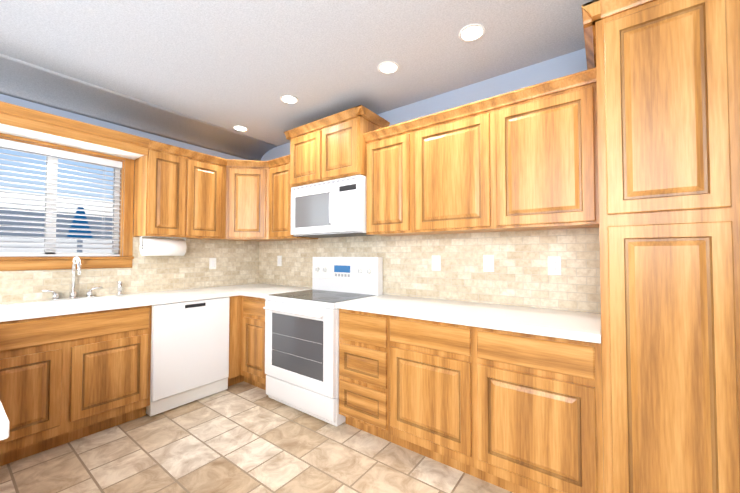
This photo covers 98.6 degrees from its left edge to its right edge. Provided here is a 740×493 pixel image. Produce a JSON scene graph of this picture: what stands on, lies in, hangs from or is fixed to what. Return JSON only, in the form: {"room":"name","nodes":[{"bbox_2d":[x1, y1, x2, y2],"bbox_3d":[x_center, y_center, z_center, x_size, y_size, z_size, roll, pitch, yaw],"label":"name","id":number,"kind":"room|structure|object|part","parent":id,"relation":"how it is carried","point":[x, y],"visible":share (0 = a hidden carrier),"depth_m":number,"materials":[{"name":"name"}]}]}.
{"room":"kitchen","nodes":[
{"label":"kitchen","id":0,"kind":"room"},
{"bbox_2d":[0,401,9,440],"bbox_3d":[-1.670,0.396,0.943,1.773,0.038,0.653,-1,-2,36],"label":"countertop","id":1,"kind":"structure","parent":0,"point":[4,421],"depth_m":0.67,"materials":[{"name":"white"}]},
{"bbox_2d":[0,94,246,303],"bbox_3d":[-2.971,0.036,1.915,0.120,2.560,5.200,-1,-2,36],"label":"wall","id":2,"kind":"structure","parent":0,"point":[43,108],"depth_m":2.80,"materials":[{"name":"blue paint"}]},
{"bbox_2d":[0,133,133,270],"bbox_3d":[-2.507,-0.311,2.511,0.160,0.984,1.052,-1,-2,36],"label":"window","id":3,"kind":"structure","parent":2,"relation":"in","point":[125,229],"depth_m":2.59,"materials":[{"name":"brown wood"}]},
{"bbox_3d":[-2.551,-0.343,2.546,0.004,0.780,0.806,-1,-2,36],"label":"glass","id":4,"kind":"part","parent":3,"relation":"part of","materials":[{"name":"clear glass"}]},
{"bbox_3d":[-2.551,-0.343,2.546,0.050,0.850,0.876,-1,-2,36],"label":"frame","id":5,"kind":"part","parent":3,"relation":"part of","materials":[{"name":"white plastic"}]},
{"bbox_2d":[0,139,121,255],"bbox_3d":[-2.503,-0.345,2.511,0.058,0.844,0.872,-1,-2,36],"label":"window blinds","id":6,"kind":"object","parent":3,"relation":"attached to","point":[41,151],"visible":1,"depth_m":2.53,"materials":[{"name":"white plastic"}]},
{"bbox_2d":[0,101,149,159],"bbox_3d":[-2.501,-0.863,2.164,0.365,0.130,1.622,-1,-2,36],"label":"valance","id":7,"kind":"object","parent":2,"relation":"attached to","point":[21,121],"visible":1,"depth_m":2.36,"materials":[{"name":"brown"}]},
{"bbox_2d":[46,135,67,140],"bbox_3d":[-2.329,-0.804,2.370,0.120,0.005,0.120,-1,-2,36],"label":"recessed light","id":8,"kind":"object","parent":7,"relation":"attached to","point":[52,137],"visible":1,"depth_m":2.37,"materials":[{"name":"white"}]},
{"bbox_2d":[0,237,258,303],"bbox_3d":[-2.255,0.156,2.775,0.010,0.536,2.940,-1,-2,36],"label":"backsplash","id":9,"kind":"structure","parent":2,"relation":"attached to","point":[237,262],"depth_m":3.03,"materials":[{"name":"tile"}]},
{"bbox_2d":[209,258,215,268],"bbox_3d":[-1.718,0.186,3.485,0.009,0.122,0.076,-1,-2,36],"label":"electrical outlet","id":10,"kind":"object","parent":9,"relation":"attached to","point":[212,263],"visible":1,"depth_m":3.48,"materials":[{"name":"white plastic"}]},
{"bbox_2d":[133,140,188,238],"bbox_3d":[-1.937,-0.498,2.948,0.312,0.820,0.316,-1,-2,36],"label":"upper cabinet","id":11,"kind":"object","parent":2,"relation":"attached to","point":[161,177],"depth_m":2.84,"materials":[{"name":"brown wood"}]},
{"bbox_2d":[139,236,186,255],"bbox_3d":[-1.920,-0.001,2.964,0.156,0.173,0.371,-1,-2,36],"label":"paper towel holder","id":12,"kind":"object","parent":11,"relation":"attached to","point":[161,247],"visible":1,"depth_m":2.90,"materials":[{"name":"white"}]},
{"bbox_2d":[189,150,224,239],"bbox_3d":[-1.726,-0.490,3.234,0.312,0.820,0.397,-1,-2,36],"label":"upper cabinet","id":13,"kind":"object","parent":2,"relation":"attached to","point":[206,172],"depth_m":3.14,"materials":[{"name":"brown wood"}]},
{"bbox_2d":[0,53,276,160],"bbox_3d":[-2.778,-1.177,1.804,0.360,0.140,5.200,-1,-2,36],"label":"wall","id":14,"kind":"structure","parent":0,"point":[24,80],"depth_m":2.71,"materials":[{"name":"paint"}]},
{"bbox_2d":[0,381,512,492],"bbox_3d":[-0.749,1.323,0.244,5.640,0.100,5.440,-1,-2,36],"label":"floor","id":15,"kind":"structure","parent":0,"point":[243,437],"depth_m":1.97,"materials":[{"name":"tile"}]},
{"bbox_2d":[146,297,229,415],"bbox_3d":[-1.740,0.906,2.899,0.610,0.872,0.630,-1,-2,36],"label":"dishwasher","id":16,"kind":"object","parent":15,"relation":"on","point":[189,351],"visible":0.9,"depth_m":2.68,"materials":[{"name":"white plastic"}]},
{"bbox_2d":[228,295,239,385],"bbox_3d":[-1.353,0.919,3.463,0.598,0.876,0.728,-1,-2,36],"label":"base cabinet","id":17,"kind":"object","parent":15,"relation":"on","point":[234,313],"depth_m":3.05,"materials":[{"name":"brown wood"}]},
{"bbox_2d":[0,257,272,321],"bbox_3d":[-1.978,0.342,2.577,0.660,0.519,2.918,-1,-2,36],"label":"countertop","id":18,"kind":"structure","parent":17,"relation":"on","point":[56,306],"depth_m":2.51,"materials":[{"name":"white stone"}]},
{"bbox_2d":[0,301,113,312],"bbox_3d":[-2.210,0.522,2.291,0.439,0.144,0.694,-1,-2,36],"label":"sink basin","id":19,"kind":"object","parent":18,"relation":"in","point":[78,303],"depth_m":2.39,"materials":[{"name":"white"}]},
{"bbox_2d":[42,257,122,300],"bbox_3d":[-2.253,0.250,2.545,0.210,0.337,0.499,-1,-2,36],"label":"faucet","id":20,"kind":"object","parent":18,"relation":"on","point":[73,294],"depth_m":2.53,"materials":[{"name":"silver metal"}]},
{"bbox_2d":[240,295,266,389],"bbox_3d":[-0.899,0.912,3.197,0.448,0.876,0.618,-1,-2,36],"label":"base cabinet","id":21,"kind":"object","parent":15,"relation":"on","point":[252,313],"depth_m":2.97,"materials":[{"name":"brown wood"}]},
{"bbox_2d":[240,285,311,298],"bbox_3d":[-0.880,0.454,3.182,0.387,0.038,0.638,-1,-2,36],"label":"countertop","id":22,"kind":"structure","parent":21,"relation":"on","point":[276,289],"depth_m":3.14,"materials":[{"name":"white stone"}]},
{"bbox_2d":[263,257,382,426],"bbox_3d":[-0.424,0.716,2.775,0.816,1.245,0.706,-1,-2,36],"label":"range","id":23,"kind":"object","parent":15,"relation":"on","point":[302,350],"visible":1,"depth_m":2.58,"materials":[{"name":"white metal"}]},
{"bbox_2d":[339,309,387,440],"bbox_3d":[0.121,0.892,2.446,0.439,0.876,0.618,-1,-2,36],"label":"base cabinet","id":24,"kind":"object","parent":15,"relation":"on","point":[363,336],"depth_m":2.19,"materials":[{"name":"brown wood"}]},
{"bbox_2d":[388,315,475,476],"bbox_3d":[0.523,0.885,2.150,0.560,0.876,0.618,-1,-2,36],"label":"base cabinet","id":25,"kind":"object","parent":15,"relation":"on","point":[432,364],"depth_m":1.89,"materials":[{"name":"brown wood"}]},
{"bbox_2d":[476,327,603,492],"bbox_3d":[0.977,0.876,1.816,0.568,0.876,0.618,-1,-2,36],"label":"base cabinet","id":26,"kind":"object","parent":15,"relation":"on","point":[515,412],"depth_m":1.55,"materials":[{"name":"brown wood"}]},
{"bbox_2d":[336,294,600,342],"bbox_3d":[0.569,0.427,2.116,1.568,0.038,0.636,-1,-2,36],"label":"countertop","id":27,"kind":"structure","parent":26,"relation":"on","point":[576,325],"depth_m":1.88,"materials":[{"name":"white stone"}]},
{"bbox_2d":[581,0,739,492],"bbox_3d":[1.383,0.103,1.518,0.560,2.405,0.648,-1,-2,36],"label":"pantry cabinet","id":28,"kind":"object","parent":15,"relation":"on","point":[668,98],"visible":0.98,"depth_m":1.29,"materials":[{"name":"brown wood"}]},
{"bbox_2d":[0,0,592,145],"bbox_3d":[-0.749,-1.336,0.313,5.640,0.100,5.440,-1,-2,36],"label":"ceiling","id":29,"kind":"structure","parent":0,"point":[230,64],"depth_m":2.00,"materials":[{"name":"white paint"}]},
{"bbox_2d":[232,125,247,130],"bbox_3d":[-1.324,-1.206,3.256,0.150,0.005,0.150,-1,-2,36],"label":"recessed light","id":30,"kind":"object","parent":29,"relation":"in","point":[239,128],"visible":1,"depth_m":3.25,"materials":[{"name":"white"}]},
{"bbox_2d":[280,95,298,103],"bbox_3d":[-0.671,-1.222,2.650,0.150,0.005,0.150,-1,-2,36],"label":"recessed light","id":31,"kind":"object","parent":29,"relation":"in","point":[289,99],"visible":1,"depth_m":2.65,"materials":[{"name":"white"}]},
{"bbox_2d":[378,61,398,73],"bbox_3d":[0.127,-1.234,2.199,0.150,0.005,0.150,-1,-2,36],"label":"recessed light","id":32,"kind":"object","parent":29,"relation":"in","point":[387,67],"visible":1,"depth_m":2.19,"materials":[{"name":"white"}]},
{"bbox_2d":[459,23,485,41],"bbox_3d":[0.594,-1.243,1.855,0.150,0.005,0.150,-1,-2,36],"label":"recessed light","id":33,"kind":"object","parent":29,"relation":"in","point":[471,32],"visible":1,"depth_m":1.85,"materials":[{"name":"white"}]},
{"bbox_2d":[260,48,600,313],"bbox_3d":[0.829,0.049,2.419,5.640,2.560,0.120,-1,-2,36],"label":"wall","id":34,"kind":"structure","parent":0,"point":[559,66],"depth_m":2.35,"materials":[{"name":"blue paint"}]},
{"bbox_2d":[217,159,276,241],"bbox_3d":[-1.315,-0.482,3.551,0.598,0.820,0.598,-1,-2,36],"label":"upper cabinet","id":35,"kind":"object","parent":34,"relation":"attached to","point":[246,181],"depth_m":3.33,"materials":[{"name":"brown wood"}]},
{"bbox_2d":[265,155,317,240],"bbox_3d":[-0.813,-0.487,3.359,0.438,0.820,0.312,-1,-2,36],"label":"upper cabinet","id":36,"kind":"object","parent":34,"relation":"attached to","point":[278,227],"depth_m":3.25,"materials":[{"name":"brown wood"}]},
{"bbox_2d":[284,105,389,186],"bbox_3d":[-0.324,-0.838,2.943,0.940,0.530,0.418,-1,-2,36],"label":"upper cabinet","id":37,"kind":"object","parent":34,"relation":"attached to","point":[331,147],"visible":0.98,"depth_m":2.73,"materials":[{"name":"brown wood"}]},
{"bbox_2d":[291,175,373,237],"bbox_3d":[-0.327,-0.334,2.926,0.842,0.469,0.426,-1,-2,36],"label":"microwave","id":38,"kind":"object","parent":37,"relation":"attached to","point":[331,208],"visible":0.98,"depth_m":2.75,"materials":[{"name":"white"}]},
{"bbox_2d":[363,120,412,235],"bbox_3d":[0.226,-0.507,2.594,0.434,0.820,0.312,-1,-2,36],"label":"upper cabinet","id":39,"kind":"object","parent":34,"relation":"attached to","point":[389,150],"depth_m":2.46,"materials":[{"name":"brown wood"}]},
{"bbox_2d":[259,228,600,312],"bbox_3d":[0.005,0.161,2.942,3.450,0.536,0.010,-1,-2,36],"label":"backsplash","id":40,"kind":"structure","parent":34,"relation":"attached to","point":[519,276],"depth_m":2.37,"materials":[{"name":"tile"}]},
{"bbox_2d":[277,256,281,265],"bbox_3d":[-1.056,0.167,3.711,0.076,0.122,0.009,-1,-2,36],"label":"electrical outlet","id":41,"kind":"object","parent":40,"relation":"attached to","point":[279,260],"visible":1,"depth_m":3.70,"materials":[{"name":"white plastic"}]},
{"bbox_2d":[432,255,440,270],"bbox_3d":[0.528,0.132,2.545,0.076,0.122,0.009,-1,-2,36],"label":"electrical outlet","id":42,"kind":"object","parent":40,"relation":"attached to","point":[436,262],"visible":1,"depth_m":2.54,"materials":[{"name":"white plastic"}]},
{"bbox_2d":[483,255,493,271],"bbox_3d":[0.857,0.121,2.303,0.076,0.122,0.009,-1,-2,36],"label":"electrical outlet","id":43,"kind":"object","parent":40,"relation":"attached to","point":[488,263],"visible":1,"depth_m":2.30,"materials":[{"name":"white plastic"}]},
{"bbox_2d":[548,256,560,274],"bbox_3d":[1.191,0.124,2.057,0.076,0.122,0.008,-1,-2,36],"label":"electrical outlet","id":44,"kind":"object","parent":40,"relation":"attached to","point":[554,265],"visible":1,"depth_m":2.05,"materials":[{"name":"white plastic"}]},
{"bbox_2d":[413,97,504,234],"bbox_3d":[0.631,-0.514,2.295,0.574,0.820,0.312,-1,-2,36],"label":"upper cabinet","id":45,"kind":"object","parent":34,"relation":"attached to","point":[453,147],"depth_m":2.15,"materials":[{"name":"brown wood"}]},
{"bbox_2d":[493,67,598,230],"bbox_3d":[1.079,-0.523,1.965,0.538,0.820,0.312,-1,-2,36],"label":"upper cabinet","id":46,"kind":"object","parent":34,"relation":"attached to","point":[524,159],"depth_m":1.82,"materials":[{"name":"brown wood"}]}
]}

